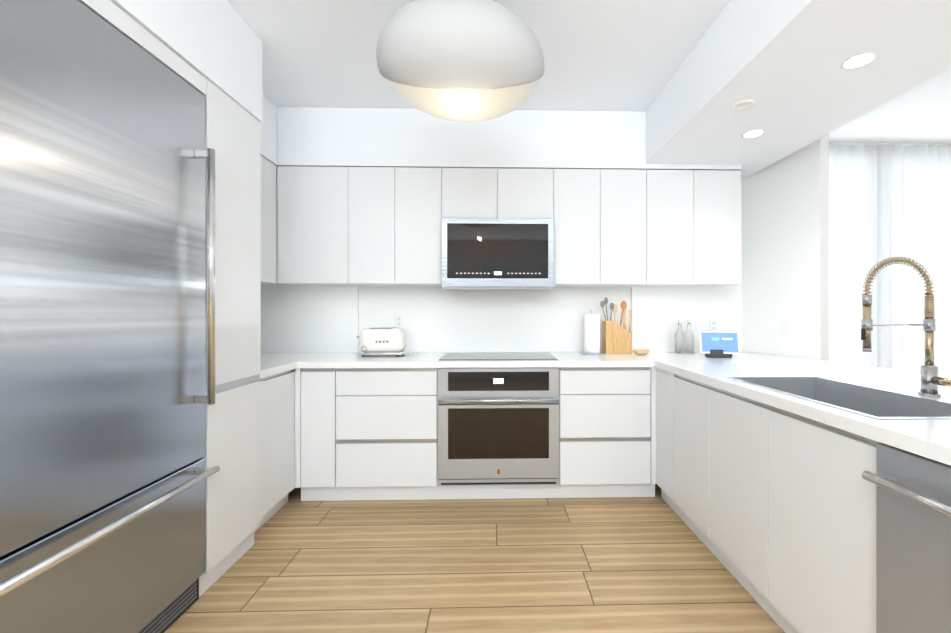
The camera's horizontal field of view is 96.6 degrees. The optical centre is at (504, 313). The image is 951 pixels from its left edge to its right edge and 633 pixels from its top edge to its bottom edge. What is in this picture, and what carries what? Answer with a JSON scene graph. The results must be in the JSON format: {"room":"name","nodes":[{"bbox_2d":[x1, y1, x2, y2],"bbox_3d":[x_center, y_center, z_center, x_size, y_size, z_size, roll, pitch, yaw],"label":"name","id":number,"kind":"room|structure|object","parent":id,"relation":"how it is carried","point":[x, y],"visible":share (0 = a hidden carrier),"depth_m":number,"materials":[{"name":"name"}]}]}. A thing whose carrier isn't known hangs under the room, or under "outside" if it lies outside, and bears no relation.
{"room":"kitchen","nodes":[
{"label":"kitchen","id":0,"kind":"room"},
{"bbox_2d":[79,0,261,121],"bbox_3d":[-1.578,-1.178,1.542,0.651,0.498,1.333,0,0,-2],"label":"bulkhead","id":1,"kind":"object","parent":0,"point":[196,44],"visible":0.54,"depth_m":1.74,"materials":[{"name":"white paint"}]},
{"bbox_2d":[260,93,275,164],"bbox_3d":[-1.746,-1.227,2.555,0.371,0.402,0.690,0,0,-2],"label":"wall","id":2,"kind":"structure","parent":0,"point":[268,124],"depth_m":2.80,"materials":[{"name":"white paint"}]},
{"bbox_2d":[260,155,275,282],"bbox_3d":[-1.748,-0.614,2.572,0.367,0.808,0.724,0,0,-2],"label":"upper cabinet","id":3,"kind":"object","parent":2,"relation":"attached to","point":[267,169],"depth_m":2.81,"materials":[{"name":"white paint"}]},
{"bbox_2d":[164,484,784,632],"bbox_3d":[1.592,1.242,0.575,7.140,0.060,6.360,0,0,-2],"label":"floor","id":4,"kind":"structure","parent":0,"point":[597,565],"depth_m":1.96,"materials":[{"name":"brown wood"}]},
{"bbox_2d":[0,0,219,632],"bbox_3d":[-1.539,0.144,1.335,0.718,2.133,0.906,0,0,-2],"label":"fridge","id":5,"kind":"object","parent":4,"relation":"on","point":[105,472],"visible":1,"depth_m":1.30,"materials":[{"name":"grey metal"}]},
{"bbox_2d":[199,79,260,596],"bbox_3d":[-1.594,0.104,1.999,0.643,2.211,0.420,0,0,-2],"label":"pantry","id":6,"kind":"object","parent":4,"relation":"on","point":[233,423],"visible":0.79,"depth_m":1.99,"materials":[{"name":"white paint"}]},
{"bbox_2d":[254,369,294,532],"bbox_3d":[-1.626,0.776,2.724,0.618,0.867,1.025,0,0,-2],"label":"base cabinet","id":7,"kind":"object","parent":4,"relation":"on","point":[277,438],"visible":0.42,"depth_m":2.44,"materials":[{"name":"white paint"}]},
{"bbox_2d":[259,360,298,377],"bbox_3d":[-1.608,0.320,2.405,0.638,0.040,0.388,0,0,-2],"label":"countertop","id":8,"kind":"structure","parent":7,"relation":"on","point":[268,367],"depth_m":2.49,"materials":[{"name":"white stone"}]},
{"bbox_2d":[295,368,338,500],"bbox_3d":[-1.198,0.775,2.952,0.251,0.868,0.592,0,0,-2],"label":"base cabinet","id":9,"kind":"object","parent":4,"relation":"on","point":[316,445],"depth_m":2.66,"materials":[{"name":"white paint"}]},
{"bbox_2d":[335,368,446,500],"bbox_3d":[-0.753,0.775,2.964,0.639,0.868,0.592,0,0,-2],"label":"base cabinet","id":10,"kind":"object","parent":4,"relation":"on","point":[366,433],"depth_m":2.67,"materials":[{"name":"white paint"}]},
{"bbox_2d":[551,367,655,497],"bbox_3d":[0.654,0.775,3.002,0.625,0.868,0.592,0,0,-2],"label":"base cabinet","id":11,"kind":"object","parent":4,"relation":"on","point":[607,415],"depth_m":2.71,"materials":[{"name":"white paint"}]},
{"bbox_2d":[438,367,558,485],"bbox_3d":[-0.044,0.717,2.932,0.769,0.746,0.640,0,0,-2],"label":"oven","id":12,"kind":"object","parent":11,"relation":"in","point":[498,426],"visible":1,"depth_m":2.67,"materials":[{"name":"grey metal"}]},
{"bbox_2d":[656,368,671,507],"bbox_3d":[1.507,0.776,2.609,1.060,0.868,0.287,0,0,-2],"label":"base cabinet","id":13,"kind":"object","parent":4,"relation":"on","point":[663,378],"depth_m":2.60,"materials":[{"name":"white paint"}]},
{"bbox_2d":[261,352,780,367],"bbox_3d":[0.065,0.320,2.991,4.014,0.040,0.643,0,0,-2],"label":"countertop","id":14,"kind":"structure","parent":13,"relation":"on","point":[426,359],"depth_m":2.71,"materials":[{"name":"white stone"}]},
{"bbox_2d":[356,328,420,356],"bbox_3d":[-0.832,0.201,3.024,0.446,0.196,0.197,0,0,-2],"label":"toaster","id":15,"kind":"object","parent":14,"relation":"on","point":[382,341],"visible":1,"depth_m":2.94,"materials":[{"name":"white metal"}]},
{"bbox_2d":[438,353,558,360],"bbox_3d":[-0.045,0.296,2.946,0.779,0.006,0.470,0,0,-2],"label":"cooktop","id":16,"kind":"object","parent":14,"relation":"in","point":[494,356],"visible":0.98,"depth_m":2.89,"materials":[{"name":"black glass"}]},
{"bbox_2d":[582,309,601,354],"bbox_3d":[0.648,0.133,3.139,0.150,0.333,0.150,0,0,-2],"label":"paper towel holder","id":17,"kind":"object","parent":14,"relation":"on","point":[591,334],"visible":1,"depth_m":3.09,"materials":[{"name":"white paper"}]},
{"bbox_2d":[600,297,631,353],"bbox_3d":[0.825,0.088,3.169,0.230,0.422,0.111,0,0,-2],"label":"block","id":18,"kind":"object","parent":14,"relation":"on","point":[616,338],"visible":1,"depth_m":3.12,"materials":[{"name":"brown wood"}]},
{"bbox_2d":[632,349,649,354],"bbox_3d":[0.994,0.281,3.079,0.124,0.036,0.124,0,0,-2],"label":"bowl","id":19,"kind":"object","parent":14,"relation":"on","point":[641,351],"visible":1,"depth_m":3.04,"materials":[{"name":"brown wood"}]},
{"bbox_2d":[674,320,684,353],"bbox_3d":[1.317,0.172,3.177,0.074,0.254,0.074,0,0,-2],"label":"glass bottle","id":20,"kind":"object","parent":14,"relation":"on","point":[677,342],"visible":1,"depth_m":3.16,"materials":[{"name":"white"}]},
{"bbox_2d":[684,320,693,353],"bbox_3d":[1.396,0.172,3.199,0.074,0.254,0.074,0,0,-2],"label":"glass bottle","id":21,"kind":"object","parent":14,"relation":"on","point":[689,336],"visible":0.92,"depth_m":3.18,"materials":[{"name":"white"}]},
{"bbox_2d":[699,331,739,357],"bbox_3d":[1.466,0.210,2.895,0.252,0.179,0.122,0,0,-2],"label":"smart display","id":22,"kind":"object","parent":14,"relation":"on","point":[719,344],"visible":1,"depth_m":2.88,"materials":[{"name":"white plastic"}]},
{"bbox_2d":[651,356,950,465],"bbox_3d":[1.547,0.321,1.588,1.126,0.040,2.190,0,0,-2],"label":"countertop","id":23,"kind":"structure","parent":13,"relation":"on","point":[929,438],"depth_m":1.81,"materials":[{"name":"white stone"}]},
{"bbox_2d":[726,377,950,418],"bbox_3d":[1.269,0.406,1.601,0.438,0.216,0.788,0,0,-2],"label":"sink","id":24,"kind":"object","parent":23,"relation":"in","point":[874,403],"visible":0.31,"depth_m":1.72,"materials":[{"name":"silver metal"}]},
{"bbox_2d":[861,256,950,396],"bbox_3d":[1.452,0.045,1.510,0.282,0.510,0.143,0,0,-2],"label":"faucet","id":25,"kind":"object","parent":23,"relation":"on","point":[930,380],"visible":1,"depth_m":1.54,"materials":[{"name":"metal"}]},
{"bbox_2d":[672,373,867,567],"bbox_3d":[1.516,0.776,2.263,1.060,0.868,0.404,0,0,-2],"label":"base cabinet","id":26,"kind":"object","parent":4,"relation":"on","point":[773,508],"depth_m":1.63,"materials":[{"name":"white paint"}]},
{"bbox_2d":[868,438,880,632],"bbox_3d":[1.565,0.777,0.849,1.039,0.868,0.669,0,0,-2],"label":"base cabinet","id":27,"kind":"object","parent":4,"relation":"on","point":[871,443],"depth_m":1.17,"materials":[{"name":"white paint"}]},
{"bbox_2d":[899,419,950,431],"bbox_3d":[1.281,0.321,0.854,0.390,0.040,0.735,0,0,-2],"label":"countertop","id":28,"kind":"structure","parent":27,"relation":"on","point":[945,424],"depth_m":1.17,"materials":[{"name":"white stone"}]},
{"bbox_2d":[862,443,950,632],"bbox_3d":[1.277,0.778,0.856,0.654,0.865,0.596,0,0,-2],"label":"dishwasher","id":29,"kind":"object","parent":4,"relation":"on","point":[913,542],"visible":0.92,"depth_m":1.04,"materials":[{"name":"grey metal"}]},
{"bbox_2d":[261,179,741,352],"bbox_3d":[-0.043,-0.110,3.346,3.820,2.640,0.130,0,0,-2],"label":"wall","id":30,"kind":"structure","parent":0,"point":[316,319],"depth_m":3.31,"materials":[{"name":"white paint"}]},
{"bbox_2d":[276,166,347,285],"bbox_3d":[-1.334,-0.614,3.085,0.486,0.808,0.318,0,0,-2],"label":"upper cabinet","id":31,"kind":"object","parent":30,"relation":"attached to","point":[312,202],"depth_m":2.93,"materials":[{"name":"white paint"}]},
{"bbox_2d":[348,167,395,285],"bbox_3d":[-0.930,-0.614,3.096,0.322,0.808,0.318,0,0,-2],"label":"upper cabinet","id":32,"kind":"object","parent":30,"relation":"attached to","point":[350,226],"depth_m":2.94,"materials":[{"name":"white paint"}]},
{"bbox_2d":[394,314,402,328],"bbox_3d":[-0.822,0.060,3.285,0.070,0.114,0.008,0,0,-2],"label":"electrical outlet","id":33,"kind":"object","parent":30,"relation":"attached to","point":[398,320],"visible":0.94,"depth_m":3.28,"materials":[{"name":"white plastic"}]},
{"bbox_2d":[396,167,443,285],"bbox_3d":[-0.606,-0.614,3.104,0.326,0.808,0.318,0,0,-2],"label":"upper cabinet","id":34,"kind":"object","parent":30,"relation":"attached to","point":[419,191],"depth_m":2.95,"materials":[{"name":"white paint"}]},
{"bbox_2d":[444,168,499,217],"bbox_3d":[-0.249,-0.841,3.114,0.389,0.354,0.318,0,0,-2],"label":"upper cabinet","id":35,"kind":"object","parent":30,"relation":"attached to","point":[468,192],"depth_m":2.96,"materials":[{"name":"white paint"}]},
{"bbox_2d":[441,218,553,289],"bbox_3d":[-0.052,-0.414,3.087,0.772,0.488,0.384,0,0,-2],"label":"over-the-range microwave","id":36,"kind":"object","parent":35,"relation":"attached to","point":[497,253],"visible":0.98,"depth_m":2.90,"materials":[{"name":"silver metal"}]},
{"bbox_2d":[500,168,555,218],"bbox_3d":[0.142,-0.841,3.124,0.393,0.354,0.318,0,0,-2],"label":"upper cabinet","id":37,"kind":"object","parent":30,"relation":"attached to","point":[524,193],"depth_m":2.97,"materials":[{"name":"white paint"}]},
{"bbox_2d":[554,169,603,286],"bbox_3d":[0.503,-0.614,3.134,0.333,0.808,0.318,0,0,-2],"label":"upper cabinet","id":38,"kind":"object","parent":30,"relation":"attached to","point":[579,221],"depth_m":2.98,"materials":[{"name":"white paint"}]},
{"bbox_2d":[604,169,647,286],"bbox_3d":[0.835,-0.614,3.143,0.331,0.808,0.318,0,0,-2],"label":"upper cabinet","id":39,"kind":"object","parent":30,"relation":"attached to","point":[625,191],"depth_m":2.98,"materials":[{"name":"white paint"}]},
{"bbox_2d":[648,170,695,286],"bbox_3d":[1.169,-0.614,3.152,0.338,0.808,0.318,0,0,-2],"label":"upper cabinet","id":40,"kind":"object","parent":30,"relation":"attached to","point":[671,193],"depth_m":2.99,"materials":[{"name":"white paint"}]},
{"bbox_2d":[709,318,717,330],"bbox_3d":[1.643,0.095,3.321,0.070,0.114,0.008,0,0,-2],"label":"electrical outlet","id":41,"kind":"object","parent":30,"relation":"attached to","point":[713,324],"visible":0.92,"depth_m":3.32,"materials":[{"name":"white plastic"}]},
{"bbox_2d":[696,170,740,286],"bbox_3d":[1.508,-0.614,3.161,0.340,0.808,0.318,0,0,-2],"label":"upper cabinet","id":42,"kind":"object","parent":30,"relation":"attached to","point":[718,192],"depth_m":3.00,"materials":[{"name":"white paint"}]},
{"bbox_2d":[275,106,741,170],"bbox_3d":[-0.132,-1.227,3.109,3.626,0.402,0.333,0,0,-2],"label":"wall","id":43,"kind":"structure","parent":0,"point":[395,137],"depth_m":2.95,"materials":[{"name":"white paint"}]},
{"bbox_2d":[228,0,950,143],"bbox_3d":[1.592,-1.468,0.573,7.140,0.080,6.360,0,0,-2],"label":"ceiling","id":44,"kind":"structure","parent":0,"point":[615,55],"depth_m":2.36,"materials":[{"name":"white paint"}]},
{"bbox_2d":[376,0,543,121],"bbox_3d":[-0.175,-1.128,1.739,0.681,0.598,0.567,0,0,-2],"label":"pendant lamp","id":45,"kind":"object","parent":44,"relation":"hanging from","point":[467,60],"visible":1,"depth_m":1.54,"materials":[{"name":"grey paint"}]},
{"bbox_2d":[829,142,950,376],"bbox_3d":[3.627,-0.119,3.579,2.630,2.618,0.079,0,0,-2],"label":"sheer curtain","id":46,"kind":"object","parent":44,"relation":"hanging from","point":[887,200],"visible":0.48,"depth_m":3.57,"materials":[{"name":"white fabric"}]},
{"bbox_2d":[742,134,828,359],"bbox_3d":[2.079,-0.110,3.277,0.420,2.640,0.980,0,0,-2],"label":"wall column","id":47,"kind":"structure","parent":0,"point":[785,237],"depth_m":2.98,"materials":[{"name":"white paint"}]},
{"bbox_2d":[646,0,950,178],"bbox_3d":[1.516,-1.242,0.404,0.900,0.368,5.827,0,0,-2],"label":"ceiling","id":48,"kind":"structure","parent":0,"point":[779,62],"depth_m":1.95,"materials":[{"name":"white paint"}]},
{"bbox_2d":[731,99,755,110],"bbox_3d":[1.210,-1.056,2.143,0.112,0.006,0.112,0,0,-2],"label":"ceiling vent","id":49,"kind":"object","parent":48,"relation":"in","point":[743,104],"visible":1,"depth_m":2.13,"materials":[{"name":"white plastic"}]},
{"bbox_2d":[741,129,765,138],"bbox_3d":[1.465,-1.058,2.490,0.126,0.003,0.126,0,0,-2],"label":"recessed light","id":50,"kind":"object","parent":48,"relation":"in","point":[755,133],"visible":1,"depth_m":2.48,"materials":[{"name":"white plastic"}]},
{"bbox_2d":[840,52,878,69],"bbox_3d":[1.484,-1.057,1.770,0.126,0.003,0.126,0,0,-2],"label":"recessed light","id":51,"kind":"object","parent":48,"relation":"in","point":[860,60],"visible":1,"depth_m":1.76,"materials":[{"name":"white plastic"}]}
]}

